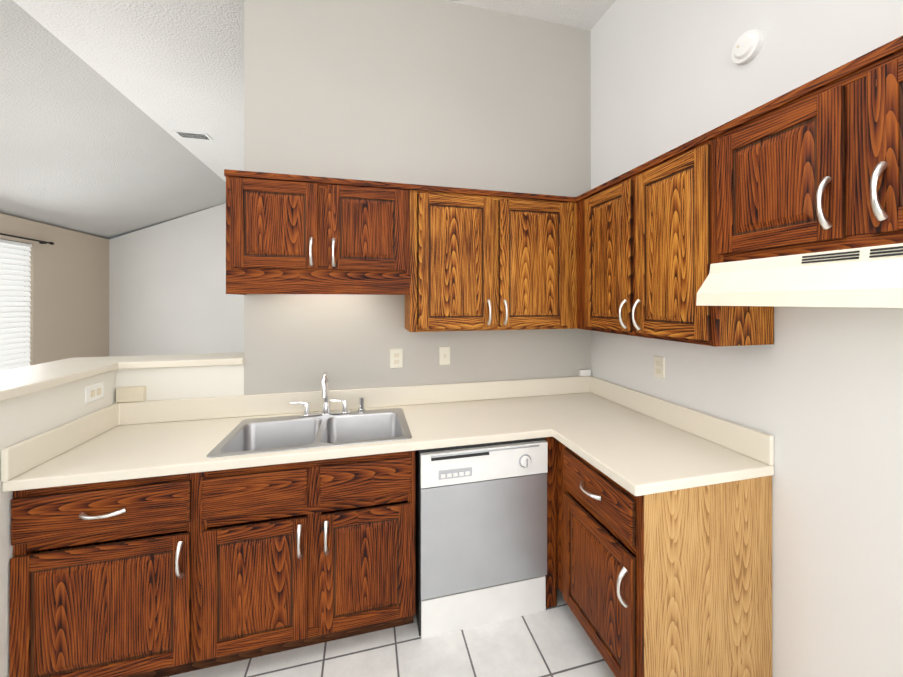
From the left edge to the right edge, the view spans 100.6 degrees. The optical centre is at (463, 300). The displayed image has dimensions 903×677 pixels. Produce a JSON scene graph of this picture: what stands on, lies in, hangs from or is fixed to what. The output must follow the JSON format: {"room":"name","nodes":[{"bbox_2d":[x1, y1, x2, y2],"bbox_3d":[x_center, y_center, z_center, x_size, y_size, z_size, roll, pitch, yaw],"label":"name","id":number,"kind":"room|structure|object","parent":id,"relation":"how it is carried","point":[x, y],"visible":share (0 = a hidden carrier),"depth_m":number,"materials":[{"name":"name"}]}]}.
{"room":"kitchen","nodes":[
{"label":"kitchen","id":0,"kind":"room"},
{"bbox_2d":[0,213,108,364],"bbox_3d":[-4.814,0.253,1.534,0.120,2.600,10.200,0,0,-15],"label":"wall","id":1,"kind":"structure","parent":0,"point":[69,296],"depth_m":5.44,"materials":[{"name":"beige paint"}]},
{"bbox_2d":[0,247,28,366],"bbox_3d":[-5.542,0.124,4.285,0.050,1.724,1.244,0,0,-15],"label":"window","id":2,"kind":"structure","parent":1,"relation":"in","point":[14,296],"depth_m":4.72,"materials":[{"name":"white plastic"}]},
{"bbox_2d":[0,239,31,370],"bbox_3d":[-5.497,0.128,4.297,0.030,1.722,1.220,0,0,-15],"label":"window blinds","id":3,"kind":"object","parent":2,"relation":"attached to","point":[20,311],"visible":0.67,"depth_m":4.67,"materials":[{"name":"white plastic"}]},
{"bbox_2d":[0,233,53,244],"bbox_3d":[-5.426,-0.780,4.276,0.085,0.038,1.750,0,0,-15],"label":"curtain rod","id":4,"kind":"object","parent":1,"relation":"attached to","point":[44,242],"visible":1,"depth_m":4.78,"materials":[{"name":"metal"}]},
{"bbox_2d":[0,0,225,238],"bbox_3d":[-3.827,-1.526,1.797,2.160,0.960,10.200,0,0,-15],"label":"ceiling","id":5,"kind":"structure","parent":0,"point":[85,148],"depth_m":4.06,"materials":[{"name":"paint"}]},
{"bbox_2d":[0,364,243,676],"bbox_3d":[-1.497,0.954,1.730,0.709,1.200,0.785,0,0,-15],"label":"wall","id":6,"kind":"structure","parent":0,"point":[24,417],"depth_m":1.63,"materials":[{"name":"paint"}]},
{"bbox_2d":[0,360,119,401],"bbox_3d":[-1.852,0.335,1.537,0.369,0.037,0.660,0,0,-15],"label":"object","id":7,"kind":"structure","parent":6,"relation":"on","point":[19,382],"depth_m":1.63,"materials":[{"name":"beige laminate"}]},
{"bbox_2d":[85,382,103,403],"bbox_3d":[-1.747,0.436,1.776,0.008,0.078,0.125,0,0,-15],"label":"electrical outlet","id":8,"kind":"object","parent":6,"relation":"attached to","point":[94,392],"visible":1,"depth_m":1.77,"materials":[{"name":"white plastic"}]},
{"bbox_2d":[116,386,145,402],"bbox_3d":[-1.720,0.483,1.938,0.120,0.074,0.029,0,0,-15],"label":"electrical outlet box","id":9,"kind":"object","parent":6,"relation":"attached to","point":[131,394],"visible":0.96,"depth_m":1.93,"materials":[{"name":"beige plastic"}]},
{"bbox_2d":[62,352,243,368],"bbox_3d":[-1.703,0.336,2.075,0.932,0.037,0.276,0,0,-15],"label":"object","id":10,"kind":"structure","parent":6,"relation":"on","point":[207,359],"depth_m":2.03,"materials":[{"name":"beige laminate"}]},
{"bbox_2d":[109,203,243,355],"bbox_3d":[-3.261,-0.166,7.154,5.980,3.460,0.120,0,0,-15],"label":"wall","id":11,"kind":"structure","parent":0,"point":[168,295],"depth_m":6.61,"materials":[{"name":"white paint"}]},
{"bbox_2d":[13,0,615,181],"bbox_3d":[-0.935,-1.955,2.558,3.820,0.100,10.200,0,0,-15],"label":"ceiling","id":12,"kind":"structure","parent":0,"point":[168,66],"depth_m":2.83,"materials":[{"name":"paint"}]},
{"bbox_2d":[172,130,212,140],"bbox_3d":[-3.113,-1.896,4.312,0.340,0.009,0.180,0,0,-15],"label":"ceiling vent","id":13,"kind":"object","parent":12,"relation":"in","point":[193,135],"visible":0.98,"depth_m":4.30,"materials":[{"name":"white plastic"}]},
{"bbox_2d":[167,587,614,676],"bbox_3d":[-1.980,1.605,2.276,5.980,0.100,10.200,0,0,-15],"label":"floor","id":14,"kind":"structure","parent":0,"point":[555,641],"depth_m":1.64,"materials":[{"name":"tile"}]},
{"bbox_2d":[9,473,204,676],"bbox_3d":[-1.480,1.115,1.661,0.707,0.876,0.681,0,0,-15],"label":"base cabinet","id":15,"kind":"object","parent":14,"relation":"on","point":[103,579],"visible":0.71,"depth_m":1.42,"materials":[{"name":"red wood"}]},
{"bbox_2d":[197,451,414,667],"bbox_3d":[-0.717,1.116,1.879,0.880,0.876,0.646,0,0,-15],"label":"base cabinet","id":16,"kind":"object","parent":14,"relation":"on","point":[290,556],"visible":0.94,"depth_m":1.61,"materials":[{"name":"red wood"}]},
{"bbox_2d":[1,376,650,491],"bbox_3d":[-0.369,0.601,1.976,2.771,0.154,0.637,0,0,-15],"label":"countertop","id":17,"kind":"structure","parent":16,"relation":"on","point":[117,441],"depth_m":1.86,"materials":[{"name":"beige laminate"}]},
{"bbox_2d":[206,371,411,457],"bbox_3d":[-0.710,0.599,1.873,0.844,0.434,0.510,0,0,-15],"label":"sink","id":18,"kind":"object","parent":17,"relation":"in","point":[325,427],"visible":0.6,"depth_m":2.00,"materials":[{"name":"silver metal"}]},
{"bbox_2d":[291,371,364,417],"bbox_3d":[-0.737,0.509,2.032,0.391,0.253,0.169,0,0,-15],"label":"faucet","id":19,"kind":"object","parent":17,"relation":"on","point":[326,412],"depth_m":2.07,"materials":[{"name":"silver metal"}]},
{"bbox_2d":[415,437,547,638],"bbox_3d":[0.038,1.120,2.064,0.641,0.868,0.619,0,0,-15],"label":"dishwasher","id":20,"kind":"object","parent":14,"relation":"on","point":[480,534],"visible":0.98,"depth_m":1.79,"materials":[{"name":"silver metal"}]},
{"bbox_2d":[546,437,771,676],"bbox_3d":[0.806,1.115,1.683,0.647,0.876,0.635,0,0,-15],"label":"base cabinet","id":21,"kind":"object","parent":14,"relation":"on","point":[676,583],"visible":0.77,"depth_m":1.41,"materials":[{"name":"red wood"}]},
{"bbox_2d":[549,396,773,495],"bbox_3d":[0.821,0.600,1.647,0.637,0.154,0.570,0,0,-15],"label":"countertop","id":22,"kind":"structure","parent":21,"relation":"on","point":[634,442],"depth_m":1.63,"materials":[{"name":"beige laminate"}]},
{"bbox_2d":[244,0,590,394],"bbox_3d":[-0.181,-0.175,2.422,2.188,3.460,0.120,0,0,-15],"label":"wall","id":23,"kind":"structure","parent":0,"point":[443,93],"depth_m":2.31,"materials":[{"name":"paint"}]},
{"bbox_2d":[224,169,409,294],"bbox_3d":[-0.752,-0.331,2.031,0.890,0.598,0.341,0,0,-15],"label":"upper cabinet","id":24,"kind":"object","parent":23,"relation":"attached to","point":[292,234],"visible":1,"depth_m":1.90,"materials":[{"name":"red wood"}]},
{"bbox_2d":[390,349,402,367],"bbox_3d":[-0.412,0.355,2.293,0.078,0.118,0.008,0,0,-15],"label":"electrical outlet","id":25,"kind":"object","parent":23,"relation":"attached to","point":[396,358],"visible":1,"depth_m":2.29,"materials":[{"name":"white plastic"}]},
{"bbox_2d":[439,346,449,364],"bbox_3d":[-0.121,0.350,2.367,0.072,0.118,0.013,0,0,-15],"label":"light switch","id":26,"kind":"object","parent":23,"relation":"attached to","point":[444,355],"visible":1,"depth_m":2.37,"materials":[{"name":"white plastic"}]},
{"bbox_2d":[405,184,576,331],"bbox_3d":[0.172,-0.229,2.273,1.021,0.801,0.341,0,0,-15],"label":"upper cabinet","id":27,"kind":"object","parent":23,"relation":"attached to","point":[483,260],"visible":0.98,"depth_m":2.13,"materials":[{"name":"orange wood"}]},
{"bbox_2d":[579,369,590,375],"bbox_3d":[0.843,0.501,2.612,0.080,0.042,0.027,0,0,-15],"label":"electrical outlet box","id":28,"kind":"object","parent":23,"relation":"attached to","point":[584,372],"visible":1,"depth_m":2.60,"materials":[{"name":"white plastic"}]},
{"bbox_2d":[591,0,902,676],"bbox_3d":[0.854,-0.174,3.025,0.120,3.460,10.200,0,0,-15],"label":"wall","id":29,"kind":"structure","parent":0,"point":[816,393],"depth_m":1.39,"materials":[{"name":"paint"}]},
{"bbox_2d":[654,355,664,378],"bbox_3d":[1.050,0.359,2.021,0.008,0.118,0.075,0,0,-15],"label":"electrical outlet","id":30,"kind":"object","parent":29,"relation":"attached to","point":[659,366],"visible":1,"depth_m":2.01,"materials":[{"name":"white plastic"}]},
{"bbox_2d":[576,129,773,346],"bbox_3d":[0.917,-0.230,1.867,0.341,0.801,0.952,0,0,-15],"label":"upper cabinet","id":31,"kind":"object","parent":29,"relation":"attached to","point":[646,244],"visible":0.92,"depth_m":1.62,"materials":[{"name":"orange wood"}]},
{"bbox_2d":[731,29,763,64],"bbox_3d":[1.162,-1.047,1.548,0.034,0.124,0.124,0,0,-15],"label":"smoke detector","id":32,"kind":"object","parent":29,"relation":"attached to","point":[746,49],"visible":1,"depth_m":1.53,"materials":[{"name":"white plastic"}]},
{"bbox_2d":[696,243,902,307],"bbox_3d":[1.124,-0.059,1.005,0.378,0.152,0.820,0,0,-15],"label":"range hood","id":33,"kind":"object","parent":29,"relation":"attached to","point":[867,277],"visible":1,"depth_m":1.02,"materials":[{"name":"white metal"}]},
{"bbox_2d":[714,35,902,262],"bbox_3d":[1.142,-0.385,1.010,0.341,0.494,0.826,0,0,-15],"label":"upper cabinet","id":34,"kind":"object","parent":29,"relation":"attached to","point":[814,165],"visible":0.92,"depth_m":1.05,"materials":[{"name":"red wood"}]}
]}

